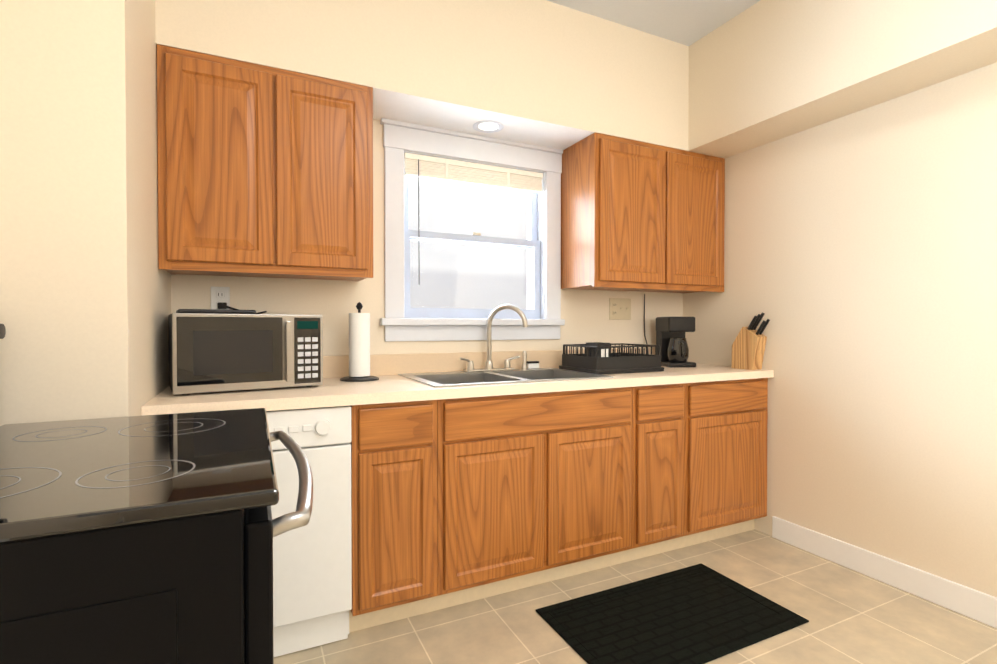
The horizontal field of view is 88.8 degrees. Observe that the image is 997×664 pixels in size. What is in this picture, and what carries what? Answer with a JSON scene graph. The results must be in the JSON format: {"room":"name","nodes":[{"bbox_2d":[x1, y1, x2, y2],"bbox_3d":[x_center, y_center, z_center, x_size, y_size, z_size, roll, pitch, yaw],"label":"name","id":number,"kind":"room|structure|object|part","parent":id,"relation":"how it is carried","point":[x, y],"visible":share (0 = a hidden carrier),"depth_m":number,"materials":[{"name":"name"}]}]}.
{"room":"kitchen","nodes":[
{"label":"kitchen","id":0,"kind":"room"},
{"bbox_2d":[0,0,170,425],"bbox_3d":[-1.340,-0.243,1.669,0.350,2.750,0.820,0,1,-26],"label":"wall","id":1,"kind":"structure","parent":0,"point":[85,296],"depth_m":1.33,"materials":[{"name":"paint"}]},
{"bbox_2d":[171,119,682,355],"bbox_3d":[-0.274,-0.257,2.749,3.610,2.750,0.200,0,1,-26],"label":"wall","id":2,"kind":"structure","parent":0,"point":[584,313],"depth_m":2.48,"materials":[{"name":"paint"}]},
{"bbox_2d":[211,286,229,309],"bbox_3d":[-1.196,-0.137,2.189,0.072,0.116,0.009,0,1,-26],"label":"electrical outlet","id":3,"kind":"object","parent":2,"relation":"attached to","point":[220,294],"visible":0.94,"depth_m":2.19,"materials":[{"name":"white plastic"}]},
{"bbox_2d":[157,44,372,280],"bbox_3d":[-0.938,-0.628,2.118,0.762,0.798,0.345,0,1,-26],"label":"upper cabinet","id":4,"kind":"object","parent":2,"relation":"attached to","point":[265,171],"visible":1,"depth_m":1.95,"materials":[{"name":"brown wood"}]},
{"bbox_2d":[380,118,564,340],"bbox_3d":[-0.145,-0.497,2.778,1.042,1.079,0.255,0,1,-26],"label":"window","id":5,"kind":"structure","parent":2,"relation":"in","point":[400,138],"depth_m":2.70,"materials":[{"name":"white wood"}]},
{"bbox_3d":[-0.139,-0.487,2.787,0.811,0.830,0.095,0,1,-26],"label":"window sashes","id":6,"kind":"part","parent":5,"relation":"part of","materials":[{"name":"white wood"}]},
{"bbox_2d":[404,152,542,284],"bbox_3d":[-0.112,-0.571,2.730,0.799,0.658,0.040,0,1,-26],"label":"window blind","id":7,"kind":"object","parent":5,"relation":"attached to","point":[434,168],"visible":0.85,"depth_m":2.70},
{"bbox_2d":[609,298,630,319],"bbox_3d":[0.751,-0.141,3.125,0.164,0.132,0.016,0,1,-26],"label":"electrical outlet","id":8,"kind":"object","parent":2,"relation":"attached to","point":[619,308],"visible":1,"depth_m":3.12,"materials":[{"name":"beige plastic"}]},
{"bbox_2d":[561,133,724,292],"bbox_3d":[0.860,-0.639,2.986,0.952,0.798,0.345,0,1,-26],"label":"upper cabinet","id":9,"kind":"object","parent":2,"relation":"attached to","point":[641,216],"visible":1,"depth_m":2.80,"materials":[{"name":"brown wood"}]},
{"bbox_2d":[273,529,996,663],"bbox_3d":[0.704,1.194,0.741,3.610,0.100,4.700,0,1,-26],"label":"floor","id":10,"kind":"structure","parent":0,"point":[853,616],"depth_m":1.96,"materials":[{"name":"tile"}]},
{"bbox_2d":[0,324,312,663],"bbox_3d":[-0.760,0.536,0.970,0.754,1.201,0.812,0,1,-26],"label":"range","id":11,"kind":"object","parent":10,"relation":"on","point":[146,539],"visible":1,"depth_m":0.70,"materials":[{"name":"black metal"}]},
{"bbox_2d":[266,406,351,657],"bbox_3d":[-0.920,0.693,1.956,0.601,0.862,0.628,0,1,-26],"label":"dishwasher","id":12,"kind":"object","parent":10,"relation":"on","point":[312,583],"visible":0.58,"depth_m":1.77,"materials":[{"name":"white metal"}]},
{"bbox_2d":[349,399,452,632],"bbox_3d":[-0.494,0.690,2.187,0.362,0.870,0.636,0,1,-26],"label":"base cabinet","id":13,"kind":"object","parent":10,"relation":"on","point":[402,452],"depth_m":1.91,"materials":[{"name":"brown wood"}]},
{"bbox_2d":[453,386,644,605],"bbox_3d":[0.066,0.687,2.457,1.039,0.870,0.636,0,1,-26],"label":"base cabinet","id":14,"kind":"object","parent":10,"relation":"on","point":[456,501],"depth_m":2.18,"materials":[{"name":"brown wood"}]},
{"bbox_2d":[141,348,773,415],"bbox_3d":[0.070,0.181,2.446,2.856,0.141,0.654,0,1,-26],"label":"countertop","id":15,"kind":"structure","parent":14,"relation":"on","point":[390,385],"depth_m":2.15,"materials":[{"name":"laminate"}]},
{"bbox_2d":[168,309,322,394],"bbox_3d":[-0.990,0.067,1.997,0.500,0.301,0.394,0,1,-35],"label":"microwave","id":16,"kind":"object","parent":15,"relation":"on","point":[213,350],"visible":1,"depth_m":1.84,"materials":[{"name":"silver plastic"}]},
{"bbox_2d":[217,302,266,313],"bbox_3d":[-1.113,-0.099,2.214,0.191,0.056,0.025,0,1,-26],"label":"power cord","id":17,"kind":"object","parent":16,"relation":"attached to","point":[222,305],"visible":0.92,"depth_m":2.18,"materials":[{"name":"black plastic"}]},
{"bbox_2d":[340,302,378,381],"bbox_3d":[-0.622,0.040,2.280,0.170,0.348,0.170,0,1,-26],"label":"paper towel holder","id":18,"kind":"object","parent":15,"relation":"on","point":[359,346],"visible":1,"depth_m":2.24,"materials":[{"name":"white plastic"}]},
{"bbox_2d":[460,304,527,371],"bbox_3d":[0.006,0.031,2.610,0.398,0.345,0.191,0,1,-26],"label":"faucet","id":19,"kind":"object","parent":15,"relation":"on","point":[488,362],"visible":1,"depth_m":2.64,"materials":[{"name":"silver metal"}]},
{"bbox_2d":[398,367,613,387],"bbox_3d":[0.021,0.297,2.435,0.870,0.184,0.565,0,1,-26],"label":"sink basin","id":20,"kind":"object","parent":15,"relation":"in","point":[448,379],"visible":0.23,"depth_m":2.51,"materials":[{"name":"silver metal"}]},
{"bbox_2d":[526,361,538,368],"bbox_3d":[0.187,0.180,2.802,0.070,0.040,0.035,0,1,-26],"label":"sponge","id":21,"kind":"object","parent":20,"relation":"on","point":[532,364],"visible":0.85,"depth_m":2.79,"materials":[{"name":"white plastic"}]},
{"bbox_2d":[559,342,663,374],"bbox_3d":[0.605,0.130,2.751,0.440,0.155,0.340,0,1,-26],"label":"dish rack","id":22,"kind":"object","parent":15,"relation":"on","point":[600,358],"visible":1,"depth_m":2.62,"materials":[{"name":"black plastic"}]},
{"bbox_2d":[656,317,695,367],"bbox_3d":[1.060,0.057,3.031,0.166,0.295,0.242,0,1,-6],"label":"coffee maker","id":23,"kind":"object","parent":15,"relation":"on","point":[671,340],"visible":0.94,"depth_m":2.97,"materials":[{"name":"black plastic"}]},
{"bbox_2d":[644,294,648,353],"bbox_3d":[0.948,-0.025,3.181,0.042,0.429,0.075,0,1,-26],"label":"power cord","id":24,"kind":"object","parent":23,"relation":"attached to","point":[644,320],"visible":0.75,"depth_m":3.20,"materials":[{"name":"black plastic"}]},
{"bbox_2d":[732,313,769,369],"bbox_3d":[1.406,0.050,2.826,0.084,0.315,0.189,0,1,-30],"label":"knife block","id":25,"kind":"object","parent":15,"relation":"on","point":[748,346],"visible":0.96,"depth_m":2.80,"materials":[{"name":"brown wood"}]},
{"bbox_2d":[645,382,696,556],"bbox_3d":[0.648,0.683,2.738,0.409,0.870,0.636,0,1,-26],"label":"base cabinet","id":26,"kind":"object","parent":10,"relation":"on","point":[670,409],"depth_m":2.49,"materials":[{"name":"brown wood"}]},
{"bbox_2d":[536,563,808,663],"bbox_3d":[0.677,1.122,2.015,0.920,0.010,0.530,0,1,-26],"label":"kitchen mat","id":27,"kind":"object","parent":10,"relation":"on","point":[700,613],"visible":0.98,"depth_m":1.98,"materials":[{"name":"black rubber"}]},
{"bbox_2d":[697,378,767,543],"bbox_3d":[1.058,0.681,2.935,0.656,0.870,0.636,0,1,-26],"label":"base cabinet","id":28,"kind":"object","parent":10,"relation":"on","point":[732,415],"depth_m":2.67,"materials":[{"name":"brown wood"}]},
{"bbox_2d":[547,0,759,45],"bbox_3d":[0.704,-1.656,0.705,3.610,0.100,4.700,0,1,-26],"label":"ceiling","id":29,"kind":"structure","parent":0,"point":[687,22],"depth_m":2.61,"materials":[{"name":"paint"}]},
{"bbox_2d":[155,0,724,158],"bbox_3d":[-0.001,-1.331,2.573,2.860,0.597,0.330,0,1,-26],"label":"soffit","id":30,"kind":"structure","parent":29,"relation":"attached to","point":[546,73],"depth_m":2.37,"materials":[{"name":"paint"}]},
{"bbox_2d":[473,120,503,132],"bbox_3d":[-0.051,-1.031,2.558,0.156,0.006,0.156,0,1,-26],"label":"recessed light","id":31,"kind":"object","parent":30,"relation":"attached to","point":[477,128],"visible":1,"depth_m":2.56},
{"bbox_2d":[683,62,996,596],"bbox_3d":[2.283,-0.239,1.374,0.200,2.750,4.500,0,1,-26],"label":"wall","id":32,"kind":"structure","parent":0,"point":[860,259],"depth_m":2.30,"materials":[{"name":"paint"}]},
{"bbox_2d":[772,516,996,627],"bbox_3d":[2.287,1.081,1.137,0.014,0.115,3.640,0,1,-26],"label":"baseboard","id":33,"kind":"structure","parent":32,"relation":"attached to","point":[977,605],"depth_m":2.24,"materials":[{"name":"white wood"}]},
{"bbox_2d":[688,0,996,157],"bbox_3d":[2.086,-1.315,1.193,0.300,0.595,3.970,0,1,-26],"label":"soffit","id":34,"kind":"structure","parent":0,"point":[762,72],"depth_m":2.29,"materials":[{"name":"paint"}]},
{"label":"outside","id":35,"kind":"structure","parent":0,"visible":0},
{"bbox_2d":[408,176,526,318],"bbox_3d":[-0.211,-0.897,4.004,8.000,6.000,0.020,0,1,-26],"label":"window pane","id":36,"kind":"structure","parent":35,"point":[464,216],"depth_m":3.98,"materials":[{"name":"clear glass"}]}
]}

